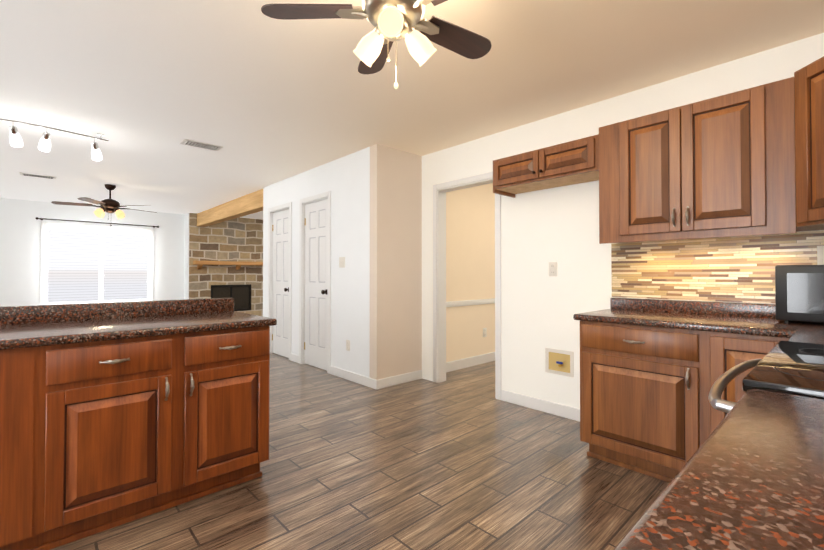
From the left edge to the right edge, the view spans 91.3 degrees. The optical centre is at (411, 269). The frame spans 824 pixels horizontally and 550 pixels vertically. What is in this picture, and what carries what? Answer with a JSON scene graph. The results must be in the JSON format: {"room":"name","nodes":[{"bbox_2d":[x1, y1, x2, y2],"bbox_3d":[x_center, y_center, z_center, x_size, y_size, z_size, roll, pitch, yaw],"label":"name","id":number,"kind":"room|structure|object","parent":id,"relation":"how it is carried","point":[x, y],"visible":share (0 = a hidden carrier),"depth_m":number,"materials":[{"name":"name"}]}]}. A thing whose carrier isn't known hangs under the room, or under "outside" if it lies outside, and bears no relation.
{"room":"kitchen","nodes":[
{"label":"kitchen","id":0,"kind":"room"},
{"bbox_2d":[0,198,184,305],"bbox_3d":[-7.034,0.005,6.848,5.630,2.440,0.120,1,-1,-43],"label":"wall","id":1,"kind":"structure","parent":0,"point":[20,240],"depth_m":7.21,"materials":[{"name":"white paint"}]},
{"bbox_2d":[40,221,153,304],"bbox_3d":[-5.988,-0.059,7.758,1.760,1.570,0.115,1,-1,-43],"label":"living room window","id":2,"kind":"structure","parent":1,"relation":"in","point":[83,263],"depth_m":7.71,"materials":[{"name":"white glass"}]},
{"bbox_2d":[36,217,158,227],"bbox_3d":[-5.939,-0.884,7.723,1.872,0.044,0.106,1,-1,-43],"label":"curtain rod","id":3,"kind":"object","parent":1,"relation":"attached to","point":[37,218],"visible":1,"depth_m":7.61,"materials":[{"name":"black metal"}]},
{"bbox_2d":[0,298,233,321],"bbox_3d":[-2.095,0.232,1.962,2.370,0.093,0.040,1,-1,-43],"label":"backsplash","id":4,"kind":"structure","parent":0,"relation":"attached to","point":[54,312],"depth_m":2.28,"materials":[{"name":"brown stone"}]},
{"bbox_2d":[184,213,262,315],"bbox_3d":[-3.150,0.048,10.249,4.690,2.440,0.432,1,-1,-43],"label":"fireplace","id":5,"kind":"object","parent":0,"point":[238,239],"depth_m":9.04,"materials":[{"name":"brown brick"}]},
{"bbox_2d":[193,261,262,269],"bbox_3d":[-3.916,-0.082,9.121,1.850,0.184,0.200,1,-1,-43],"label":"mantel shelf","id":6,"kind":"object","parent":5,"relation":"attached to","point":[200,264],"visible":0.69,"depth_m":8.83,"materials":[{"name":"brown wood"}]},
{"bbox_2d":[263,147,369,377],"bbox_3d":[-1.292,-0.017,5.088,0.100,2.440,2.640,1,-1,-43],"label":"wall","id":7,"kind":"structure","parent":0,"point":[345,180],"depth_m":4.45,"materials":[{"name":"white paint"}]},
{"bbox_2d":[272,209,288,357],"bbox_3d":[-1.830,0.191,5.608,0.100,2.020,0.594,1,-1,-43],"label":"closet door","id":8,"kind":"structure","parent":7,"relation":"in","point":[280,230],"depth_m":5.63,"materials":[{"name":"white paint"}]},
{"bbox_2d":[304,199,327,370],"bbox_3d":[-1.173,0.182,4.902,0.100,2.020,0.604,1,-1,-43],"label":"closet door","id":9,"kind":"structure","parent":7,"relation":"in","point":[316,244],"depth_m":4.92,"materials":[{"name":"white paint"}]},
{"bbox_2d":[339,257,344,267],"bbox_3d":[-0.776,-0.075,4.449,0.016,0.115,0.115,1,-1,-43],"label":"light switch","id":10,"kind":"object","parent":7,"relation":"attached to","point":[341,262],"visible":1,"depth_m":4.45,"materials":[{"name":"white plastic"}]},
{"bbox_2d":[346,340,349,350],"bbox_3d":[-0.692,0.824,4.352,0.010,0.115,0.072,1,-1,-43],"label":"electrical outlet","id":11,"kind":"object","parent":7,"relation":"attached to","point":[347,345],"visible":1,"depth_m":4.34,"materials":[{"name":"white plastic"}]},
{"bbox_2d":[330,366,378,389],"bbox_3d":[-0.639,1.145,4.290,0.016,0.095,0.868,1,-1,-43],"label":"baseboard","id":12,"kind":"structure","parent":7,"relation":"attached to","point":[357,378],"depth_m":4.23,"materials":[{"name":"white wood"}]},
{"bbox_2d":[51,353,668,549],"bbox_3d":[-1.738,1.248,4.671,10.440,0.100,10.500,1,-1,-43],"label":"floor","id":13,"kind":"structure","parent":0,"point":[463,459],"depth_m":2.19,"materials":[{"name":"brown wood"}]},
{"bbox_2d":[0,346,71,549],"bbox_3d":[-2.187,0.731,1.392,1.468,0.852,0.660,1,-1,-43],"label":"base cabinet","id":14,"kind":"object","parent":13,"relation":"on","point":[35,385],"depth_m":1.61,"materials":[{"name":"brown wood"}]},
{"bbox_2d":[68,334,183,542],"bbox_3d":[-1.519,0.738,2.014,0.473,0.852,0.660,1,-1,-43],"label":"base cabinet","id":15,"kind":"object","parent":13,"relation":"on","point":[114,414],"depth_m":1.79,"materials":[{"name":"brown wood"}]},
{"bbox_2d":[0,310,276,349],"bbox_3d":[-1.865,0.290,1.714,2.370,0.038,0.715,1,-1,-43],"label":"countertop","id":16,"kind":"structure","parent":15,"relation":"on","point":[13,335],"depth_m":1.92,"materials":[{"name":"brown stone"}]},
{"bbox_2d":[184,326,269,502],"bbox_3d":[-1.178,0.742,2.330,0.457,0.852,0.660,1,-1,-43],"label":"base cabinet","id":17,"kind":"object","parent":13,"relation":"on","point":[226,372],"depth_m":2.09,"materials":[{"name":"brown wood"}]},
{"bbox_2d":[573,318,700,482],"bbox_3d":[1.481,0.744,2.478,0.618,0.852,0.645,1,-1,-43],"label":"base cabinet","id":18,"kind":"object","parent":13,"relation":"on","point":[652,371],"depth_m":2.25,"materials":[{"name":"brown wood"}]},
{"bbox_2d":[573,310,800,333],"bbox_3d":[1.584,0.298,2.365,0.628,0.038,1.020,1,-1,-43],"label":"countertop","id":19,"kind":"structure","parent":18,"relation":"on","point":[654,317],"depth_m":2.22,"materials":[{"name":"brown stone"}]},
{"bbox_2d":[775,265,823,322],"bbox_3d":[2.135,0.126,1.978,0.267,0.294,0.500,1,-1,-43],"label":"microwave","id":20,"kind":"object","parent":19,"relation":"on","point":[799,293],"visible":1,"depth_m":2.00,"materials":[{"name":"black plastic"}]},
{"bbox_2d":[701,330,764,444],"bbox_3d":[1.818,0.740,2.116,0.618,0.852,0.345,1,-1,-43],"label":"base cabinet","id":21,"kind":"object","parent":13,"relation":"on","point":[721,350],"depth_m":1.99,"materials":[{"name":"brown wood"}]},
{"bbox_2d":[785,322,823,343],"bbox_3d":[1.961,0.288,1.573,1.156,0.038,0.658,1,-1,-43],"label":"countertop","id":22,"kind":"structure","parent":21,"relation":"on","point":[808,332],"depth_m":1.69,"materials":[{"name":"stone"}]},
{"bbox_2d":[708,341,823,412],"bbox_3d":[1.215,0.606,0.954,0.770,1.090,0.770,1,-1,-43],"label":"range","id":23,"kind":"object","parent":13,"relation":"on","point":[791,368],"visible":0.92,"depth_m":0.99,"materials":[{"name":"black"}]},
{"bbox_2d":[749,334,788,371],"bbox_3d":[1.935,0.733,1.595,1.156,0.852,0.734,1,-1,-43],"label":"base cabinet","id":24,"kind":"object","parent":13,"relation":"on","point":[767,343],"depth_m":1.87,"materials":[{"name":"brown wood"}]},
{"bbox_2d":[0,0,823,219],"bbox_3d":[-1.738,-1.292,4.703,10.440,0.100,10.500,1,-1,-43],"label":"ceiling","id":25,"kind":"structure","parent":0,"point":[145,87],"depth_m":2.68,"materials":[{"name":"paint"}]},
{"bbox_2d":[19,172,56,179],"bbox_3d":[-4.936,-1.226,5.320,0.360,0.015,0.190,1,-1,-43],"label":"ceiling vent","id":26,"kind":"object","parent":25,"relation":"in","point":[38,176],"visible":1,"depth_m":5.30,"materials":[{"name":"silver metal"}]},
{"bbox_2d":[0,118,108,160],"bbox_3d":[-3.471,-1.138,3.231,1.663,0.243,0.227,1,-1,-43],"label":"track light","id":27,"kind":"object","parent":25,"relation":"attached to","point":[43,145],"visible":1,"depth_m":3.44,"materials":[{"name":"silver metal"}]},
{"bbox_2d":[51,184,156,225],"bbox_3d":[-4.445,-0.925,5.911,1.261,0.602,1.216,1,-1,-43],"label":"room ceiling fan","id":28,"kind":"object","parent":25,"relation":"hanging from","point":[109,205],"visible":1,"depth_m":5.79,"materials":[{"name":"black metal"}]},
{"bbox_2d":[179,139,222,150],"bbox_3d":[-2.116,-1.242,4.051,0.360,0.015,0.190,1,-1,-43],"label":"ceiling vent","id":29,"kind":"object","parent":25,"relation":"in","point":[188,142],"visible":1,"depth_m":4.03,"materials":[{"name":"silver metal"}]},
{"bbox_2d":[197,189,262,226],"bbox_3d":[-3.350,-1.069,7.394,0.175,0.277,3.520,1,-1,-43],"label":"beam","id":30,"kind":"structure","parent":25,"relation":"attached to","point":[248,204],"depth_m":7.05,"materials":[{"name":"beige wood"}]},
{"bbox_2d":[261,0,491,88],"bbox_3d":[-0.040,-0.982,1.528,0.943,0.598,0.949,1,-1,-43],"label":"kitchen ceiling fan","id":31,"kind":"object","parent":25,"relation":"hanging from","point":[391,21],"visible":1,"depth_m":1.54,"materials":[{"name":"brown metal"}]},
{"bbox_2d":[370,144,494,379],"bbox_3d":[1.277,-0.011,5.593,4.550,2.440,0.120,1,-1,-43],"label":"wall","id":32,"kind":"structure","parent":0,"point":[395,262],"depth_m":4.34,"materials":[{"name":"paint"}]},
{"bbox_2d":[379,370,421,388],"bbox_3d":[-0.109,1.144,4.198,0.600,0.095,0.013,1,-1,-43],"label":"baseboard","id":33,"kind":"structure","parent":32,"relation":"attached to","point":[411,376],"depth_m":4.18,"materials":[{"name":"white wood"}]},
{"bbox_2d":[446,298,494,306],"bbox_3d":[1.595,0.424,5.789,3.810,0.065,0.020,1,-1,-43],"label":"trim","id":34,"kind":"structure","parent":32,"relation":"attached to","point":[468,302],"depth_m":4.95,"materials":[{"name":"white wood"}]},
{"bbox_2d":[446,352,494,372],"bbox_3d":[1.593,1.154,5.782,3.810,0.115,0.013,1,-1,-43],"label":"baseboard","id":35,"kind":"structure","parent":32,"relation":"attached to","point":[484,358],"depth_m":4.95,"materials":[{"name":"white wood"}]},
{"bbox_2d":[483,328,486,336],"bbox_3d":[0.937,0.814,5.178,0.072,0.115,0.010,1,-1,-43],"label":"outlet","id":36,"kind":"object","parent":32,"relation":"attached to","point":[484,332],"visible":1,"depth_m":5.18,"materials":[{"name":"white plastic"}]},
{"bbox_2d":[422,33,823,408],"bbox_3d":[1.400,-0.042,3.113,0.128,2.440,3.680,1,-1,-43],"label":"wall","id":37,"kind":"structure","parent":0,"point":[540,231],"depth_m":3.14,"materials":[{"name":"paint"}]},
{"bbox_2d":[493,152,548,195],"bbox_3d":[0.941,-0.784,3.277,0.331,0.240,0.479,1,-1,-43],"label":"upper cabinet","id":38,"kind":"object","parent":37,"relation":"attached to","point":[510,174],"depth_m":3.23,"materials":[{"name":"brown wood"}]},
{"bbox_2d":[501,390,579,421],"bbox_3d":[1.146,1.133,3.281,0.013,0.095,0.987,1,-1,-43],"label":"baseboard","id":39,"kind":"structure","parent":37,"relation":"attached to","point":[565,411],"depth_m":3.34,"materials":[{"name":"white wood"}]},
{"bbox_2d":[549,262,556,275],"bbox_3d":[1.151,0.000,3.291,0.010,0.115,0.072,1,-1,-43],"label":"outlet","id":40,"kind":"object","parent":37,"relation":"attached to","point":[552,268],"visible":1,"depth_m":3.29,"materials":[{"name":"white plastic"}]},
{"bbox_2d":[529,137,588,187],"bbox_3d":[1.203,-0.788,2.996,0.331,0.240,0.482,1,-1,-43],"label":"upper cabinet","id":41,"kind":"object","parent":37,"relation":"attached to","point":[564,164],"depth_m":2.93,"materials":[{"name":"brown wood"}]},
{"bbox_2d":[545,348,573,376],"bbox_3d":[1.172,0.750,3.233,0.044,0.200,0.240,1,-1,-43],"label":"washer outlet box","id":42,"kind":"object","parent":37,"relation":"attached to","point":[559,362],"visible":1,"depth_m":3.24,"materials":[{"name":"white plastic"}]},
{"bbox_2d":[609,298,775,317],"bbox_3d":[2.013,0.242,2.341,0.035,0.083,1.640,1,-1,-43],"label":"backsplash","id":43,"kind":"structure","parent":37,"relation":"attached to","point":[751,310],"depth_m":2.54,"materials":[{"name":"brown stone"}]},
{"bbox_2d":[589,79,816,243],"bbox_3d":[1.694,-0.582,2.425,0.386,0.755,1.020,1,-1,-43],"label":"upper cabinet","id":44,"kind":"object","parent":37,"relation":"attached to","point":[748,162],"depth_m":2.30,"materials":[{"name":"brown wood"}]},
{"bbox_2d":[785,56,823,230],"bbox_3d":[2.143,-0.601,1.770,0.621,0.775,0.667,1,-1,-43],"label":"upper cabinet","id":45,"kind":"object","parent":37,"relation":"attached to","point":[804,92],"depth_m":1.94,"materials":[{"name":"brown wood"}]},
{"bbox_2d":[817,246,823,264],"bbox_3d":[2.208,-0.069,2.144,0.010,0.115,0.072,1,-1,-43],"label":"outlet","id":46,"kind":"object","parent":37,"relation":"attached to","point":[820,255],"visible":0.83,"depth_m":2.16,"materials":[{"name":"white plastic"}]},
{"bbox_2d":[613,389,823,549],"bbox_3d":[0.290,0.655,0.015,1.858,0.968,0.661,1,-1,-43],"label":"countertop","id":47,"kind":"structure","parent":0,"point":[749,475],"depth_m":0.47,"materials":[{"name":"brown stone"}]}
]}

